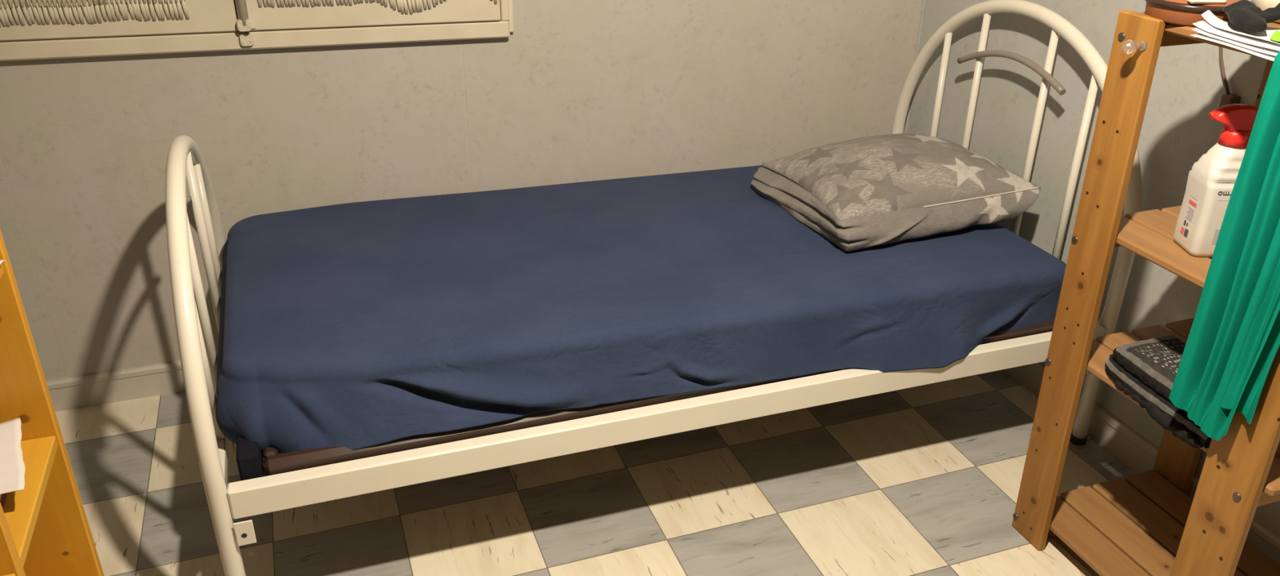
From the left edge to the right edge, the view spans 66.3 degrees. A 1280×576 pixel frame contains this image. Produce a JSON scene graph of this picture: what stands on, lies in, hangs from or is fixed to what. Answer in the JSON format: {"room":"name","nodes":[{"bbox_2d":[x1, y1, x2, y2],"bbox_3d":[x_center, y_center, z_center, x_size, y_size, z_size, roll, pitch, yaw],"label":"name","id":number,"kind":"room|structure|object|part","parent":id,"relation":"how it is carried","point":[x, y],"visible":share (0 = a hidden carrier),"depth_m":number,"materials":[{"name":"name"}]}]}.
{"room":"bedroom","nodes":[
{"label":"bedroom","id":0,"kind":"room"},
{"bbox_2d":[0,0,922,380],"bbox_3d":[-0.508,-1.051,2.664,3.250,2.700,0.100,-9,28,-18],"label":"wall","id":1,"kind":"structure","parent":0,"point":[579,91],"depth_m":2.83,"materials":[{"name":"beige paint"}]},
{"bbox_2d":[45,355,217,411],"bbox_3d":[-0.513,0.135,3.200,3.033,0.099,0.016,-9,28,-18],"label":"baseboard","id":2,"kind":"structure","parent":1,"relation":"attached to","point":[144,381],"depth_m":2.86,"materials":[{"name":"paint"}]},
{"bbox_2d":[0,0,514,61],"bbox_3d":[-1.059,-1.187,2.277,1.514,1.295,0.060,-9,28,-18],"label":"window","id":3,"kind":"structure","parent":1,"relation":"in","point":[212,25],"depth_m":2.55,"materials":[{"name":"beige paint"}]},
{"bbox_2d":[0,0,189,26],"bbox_3d":[-1.384,-0.939,2.258,0.519,0.656,0.010,-9,28,-18],"label":"lace curtain","id":4,"kind":"object","parent":3,"relation":"attached to","point":[133,6],"visible":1,"depth_m":2.40,"materials":[{"name":"white fabric"}]},
{"bbox_3d":[-1.382,-0.958,2.249,0.514,0.614,0.010,-9,28,-18],"label":"lace panel","id":5,"kind":"part","parent":4,"relation":"part of","materials":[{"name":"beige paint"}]},
{"bbox_3d":[-1.015,-1.138,2.299,0.024,1.028,0.024,-9,28,-18],"label":"bolt rod","id":6,"kind":"part","parent":3,"relation":"part of","materials":[{"name":"beige paint"}]},
{"bbox_3d":[-1.028,-0.649,2.558,0.033,0.032,0.013,-9,28,-18],"label":"strike plate","id":7,"kind":"part","parent":3,"relation":"part of","materials":[{"name":"beige paint"}]},
{"bbox_2d":[257,0,497,13],"bbox_3d":[-0.688,-1.036,2.489,0.625,0.674,0.010,-9,28,-18],"label":"lace curtain","id":8,"kind":"object","parent":3,"relation":"attached to","point":[400,3],"visible":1,"depth_m":2.62,"materials":[{"name":"white fabric"}]},
{"bbox_2d":[903,0,924,133],"bbox_3d":[0.943,-1.289,3.064,0.006,2.601,0.006,-9,28,-18],"label":"trim","id":9,"kind":"structure","parent":1,"relation":"attached to","point":[923,1],"depth_m":3.30,"materials":[{"name":"grey paper"}]},
{"bbox_2d":[55,369,1137,575],"bbox_3d":[0.218,1.141,1.453,3.250,0.100,4.500,-9,28,-18],"label":"floor","id":10,"kind":"structure","parent":0,"point":[925,479],"depth_m":2.50,"materials":[{"name":"tile"}]},
{"bbox_2d":[0,228,103,575],"bbox_3d":[-0.912,0.443,1.117,0.320,1.420,0.940,-9,28,-18],"label":"bookcase","id":11,"kind":"object","parent":10,"relation":"on","point":[45,530],"visible":1,"depth_m":1.50,"materials":[{"name":"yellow wood"}]},
{"bbox_3d":[-1.004,0.053,1.238,0.292,0.020,0.302,-9,28,-18],"label":"shelf","id":12,"kind":"part","parent":11,"relation":"part of","materials":[{"name":"yellow wood"}]},
{"bbox_2d":[0,493,6,507],"bbox_3d":[-0.990,0.298,1.382,0.170,0.022,0.186,-9,28,-18],"label":"book","id":13,"kind":"object","parent":11,"relation":"on","point":[2,496],"visible":0.02,"depth_m":1.40,"materials":[{"name":"red paper"}]},
{"bbox_3d":[-0.998,0.277,1.379,0.167,0.016,0.165,-9,28,-18],"label":"book","id":14,"kind":"object","parent":13,"relation":"on","visible":0},
{"bbox_2d":[0,417,25,493],"bbox_3d":[-0.959,0.256,1.382,0.157,0.018,0.179,-14,30,-26],"label":"loose sheet","id":15,"kind":"object","parent":14,"relation":"on","point":[12,467],"visible":1,"depth_m":1.41,"materials":[{"name":"paper"}]},
{"bbox_3d":[-0.955,0.383,1.234,0.312,1.420,0.020,-9,28,-18],"label":"panel","id":16,"kind":"part","parent":11,"relation":"part of","materials":[{"name":"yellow wood"}]},
{"bbox_3d":[-1.007,0.326,1.375,0.292,0.020,0.302,-9,28,-18],"label":"shelf","id":17,"kind":"part","parent":11,"relation":"part of","materials":[{"name":"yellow wood"}]},
{"bbox_2d":[164,0,1142,575],"bbox_3d":[0.029,-0.134,2.616,2.255,1.120,1.100,-9,28,-18],"label":"bed","id":18,"kind":"object","parent":10,"relation":"on","point":[227,501],"visible":0.73,"depth_m":2.21,"materials":[{"name":"beige metal"}]},
{"bbox_3d":[-1.012,0.100,2.328,0.039,0.912,1.071,-9,28,-18],"label":"footboard","id":19,"kind":"part","parent":18,"relation":"part of","materials":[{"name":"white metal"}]},
{"bbox_2d":[262,318,1054,475],"bbox_3d":[0.045,0.038,2.702,2.056,0.068,0.985,-9,28,-18],"label":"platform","id":20,"kind":"object","parent":18,"relation":"in","point":[274,463],"visible":0.08,"depth_m":2.12,"materials":[{"name":"brown paint"}]},
{"bbox_2d":[235,435,263,480],"bbox_3d":[-0.013,-0.030,2.657,2.032,0.197,0.958,-9,28,-18],"label":"mattress","id":21,"kind":"object","parent":20,"relation":"on","point":[249,458],"visible":0.07,"depth_m":1.98,"materials":[{"name":"black fabric"}]},
{"bbox_2d":[215,164,1066,457],"bbox_3d":[-0.015,-0.034,2.633,2.086,0.218,1.065,-9,28,-18],"label":"fitted sheet","id":22,"kind":"object","parent":21,"relation":"on","point":[357,325],"visible":0.96,"depth_m":2.34,"materials":[{"name":"blue fabric"}]},
{"bbox_2d":[751,133,1040,251],"bbox_3d":[0.711,-0.329,2.821,0.668,0.176,0.605,-9,28,-18],"label":"pillow","id":23,"kind":"object","parent":22,"relation":"on","point":[869,191],"visible":1,"depth_m":2.66,"materials":[{"name":"fabric"}]},
{"bbox_3d":[0.192,0.270,2.304,2.165,0.070,0.081,-8,28,-17],"label":"rail","id":24,"kind":"part","parent":18,"relation":"part of","materials":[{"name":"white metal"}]},
{"bbox_3d":[1.068,-0.297,2.954,0.039,1.108,1.089,-9,28,-18],"label":"headboard","id":25,"kind":"part","parent":18,"relation":"part of","materials":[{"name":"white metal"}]},
{"bbox_2d":[1012,9,1279,575],"bbox_3d":[1.236,0.113,2.012,0.459,1.255,0.590,-9,28,-18],"label":"shelving unit","id":26,"kind":"object","parent":10,"relation":"on","point":[1147,522],"visible":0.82,"depth_m":2.09,"materials":[{"name":"brown wood"}]},
{"bbox_3d":[0.956,0.046,2.138,0.021,1.255,0.134,-9,28,-18],"label":"post","id":27,"kind":"part","parent":26,"relation":"part of","materials":[{"name":"brown wood"}]},
{"bbox_2d":[1120,39,1146,53],"bbox_3d":[0.935,-0.458,1.855,0.049,0.026,0.027,-9,28,-18],"label":"coat hook","id":28,"kind":"object","parent":26,"relation":"attached to","point":[1129,46],"visible":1,"depth_m":1.85,"materials":[{"name":"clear glass"}]},
{"bbox_3d":[0.924,-0.456,1.851,0.025,0.026,0.027,-9,28,-18],"label":"knob","id":29,"kind":"part","parent":28,"relation":"part of","materials":[{"name":"clear glass"}]},
{"bbox_3d":[0.946,-0.459,1.858,0.027,0.018,0.018,-9,28,-18],"label":"stem","id":30,"kind":"part","parent":28,"relation":"part of","materials":[{"name":"clear glass"}]},
{"bbox_2d":[1105,335,1211,448],"bbox_3d":[1.147,0.190,2.029,0.297,0.094,0.325,-9,28,-18],"label":"folded cloth","id":31,"kind":"object","parent":26,"relation":"on","point":[1145,371],"visible":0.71,"depth_m":2.00,"materials":[{"name":"black fabric"}]},
{"bbox_2d":[1144,0,1239,26],"bbox_3d":[1.049,-0.538,1.848,0.180,0.059,0.180,-9,28,-18],"label":"lidded pot","id":32,"kind":"object","parent":26,"relation":"on","point":[1183,12],"visible":0.65,"depth_m":1.79,"materials":[{"name":"ceramic"}]},
{"bbox_3d":[1.050,-0.555,1.839,0.166,0.021,0.166,-9,28,-18],"label":"lid","id":33,"kind":"part","parent":32,"relation":"part of","materials":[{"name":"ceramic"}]},
{"bbox_3d":[1.028,-0.522,1.776,0.066,0.011,0.020,1,27,0],"label":"handle","id":34,"kind":"part","parent":32,"relation":"part of","materials":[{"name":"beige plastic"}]},
{"bbox_3d":[1.365,-0.016,2.271,0.021,1.255,0.134,-9,28,-18],"label":"post","id":35,"kind":"part","parent":26,"relation":"part of","materials":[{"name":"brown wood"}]},
{"bbox_2d":[1173,103,1258,257],"bbox_3d":[1.135,-0.210,1.900,0.130,0.295,0.094,1,27,0],"label":"spray bottle","id":36,"kind":"object","parent":26,"relation":"on","point":[1211,181],"visible":0.77,"depth_m":1.87,"materials":[{"name":"white plastic"}]},
{"bbox_2d":[1173,142,1246,257],"bbox_3d":[1.141,-0.179,1.917,0.117,0.224,0.093,1,27,0],"label":"bottle","id":37,"kind":"object","parent":36,"relation":"attached to","point":[1211,181],"depth_m":1.89,"materials":[{"name":"white plastic"}]},
{"bbox_2d":[1168,50,1279,440],"bbox_3d":[1.107,-0.042,1.643,0.124,0.729,0.233,-9,28,-18],"label":"garment","id":38,"kind":"object","parent":26,"relation":"hanging from","point":[1233,343],"visible":1,"depth_m":1.71,"materials":[{"name":"teal fabric"}]},
{"bbox_3d":[1.105,-0.048,1.590,0.047,0.649,0.150,-9,28,-18],"label":"panel","id":39,"kind":"part","parent":38,"relation":"part of","materials":[{"name":"teal fabric"}]},
{"bbox_3d":[1.105,0.234,1.769,0.021,1.255,0.144,-9,28,-18],"label":"post","id":40,"kind":"part","parent":26,"relation":"part of","materials":[{"name":"brown wood"}]},
{"bbox_2d":[1190,33,1275,61],"bbox_3d":[1.091,-0.413,1.674,0.170,0.009,0.214,-9,28,-18],"label":"paper sheet","id":41,"kind":"object","parent":26,"relation":"on","point":[1268,56],"visible":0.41,"depth_m":1.66,"materials":[{"name":"white paper"}]},
{"bbox_2d":[1191,26,1279,55],"bbox_3d":[1.090,-0.424,1.678,0.165,0.012,0.210,-9,28,-18],"label":"paper sheet","id":42,"kind":"object","parent":41,"relation":"on","point":[1271,51],"visible":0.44,"depth_m":1.66,"materials":[{"name":"white paper"}]},
{"bbox_2d":[1192,20,1279,50],"bbox_3d":[1.104,-0.437,1.687,0.190,0.013,0.208,-9,28,-18],"label":"paper sheet","id":43,"kind":"object","parent":42,"relation":"on","point":[1205,25],"visible":0.46,"depth_m":1.68,"materials":[{"name":"white paper"}]},
{"bbox_2d":[1201,9,1279,44],"bbox_3d":[1.106,-0.452,1.689,0.180,0.023,0.206,-9,28,-18],"label":"paper sheet","id":44,"kind":"object","parent":43,"relation":"on","point":[1208,15],"visible":0.66,"depth_m":1.71,"materials":[{"name":"white paper"}]},
{"bbox_2d":[1222,0,1279,32],"bbox_3d":[1.143,-0.486,1.708,0.249,0.056,0.145,-2,27,-6],"label":"cloth","id":45,"kind":"object","parent":44,"relation":"on","point":[1245,14],"visible":1,"depth_m":1.69,"materials":[{"name":"grey fabric"}]},
{"bbox_2d":[1269,30,1279,41],"bbox_3d":[1.071,-0.414,1.621,0.060,0.011,0.097,-5,28,-12],"label":"note","id":46,"kind":"object","parent":44,"relation":"on","point":[1276,35],"visible":1,"depth_m":1.63,"materials":[{"name":"paper"}]},
{"bbox_2d":[1251,0,1279,22],"bbox_3d":[1.239,-0.548,1.842,0.156,0.087,0.156,-9,28,-18],"label":"box","id":47,"kind":"object","parent":26,"relation":"on","point":[1262,4],"visible":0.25,"depth_m":1.83,"materials":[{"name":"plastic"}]},
{"bbox_2d":[906,0,1279,536],"bbox_3d":[1.718,-0.331,1.304,0.100,2.700,4.300,-9,28,-18],"label":"wall","id":48,"kind":"structure","parent":0,"point":[1177,129],"depth_m":2.68,"materials":[{"name":"grey paint"}]},
{"bbox_2d":[1003,362,1279,564],"bbox_3d":[1.649,0.841,1.867,0.016,0.099,4.284,-9,28,-18],"label":"baseboard","id":49,"kind":"structure","parent":48,"relation":"attached to","point":[1119,439],"depth_m":2.67,"materials":[{"name":"paint"}]},
{"bbox_2d":[1218,46,1240,106],"bbox_3d":[1.324,-0.558,2.195,0.030,0.311,0.114,-9,28,-18],"label":"cord","id":50,"kind":"object","parent":48,"relation":"attached to","point":[1228,98],"visible":0.66,"depth_m":2.22,"materials":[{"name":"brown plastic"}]}
]}

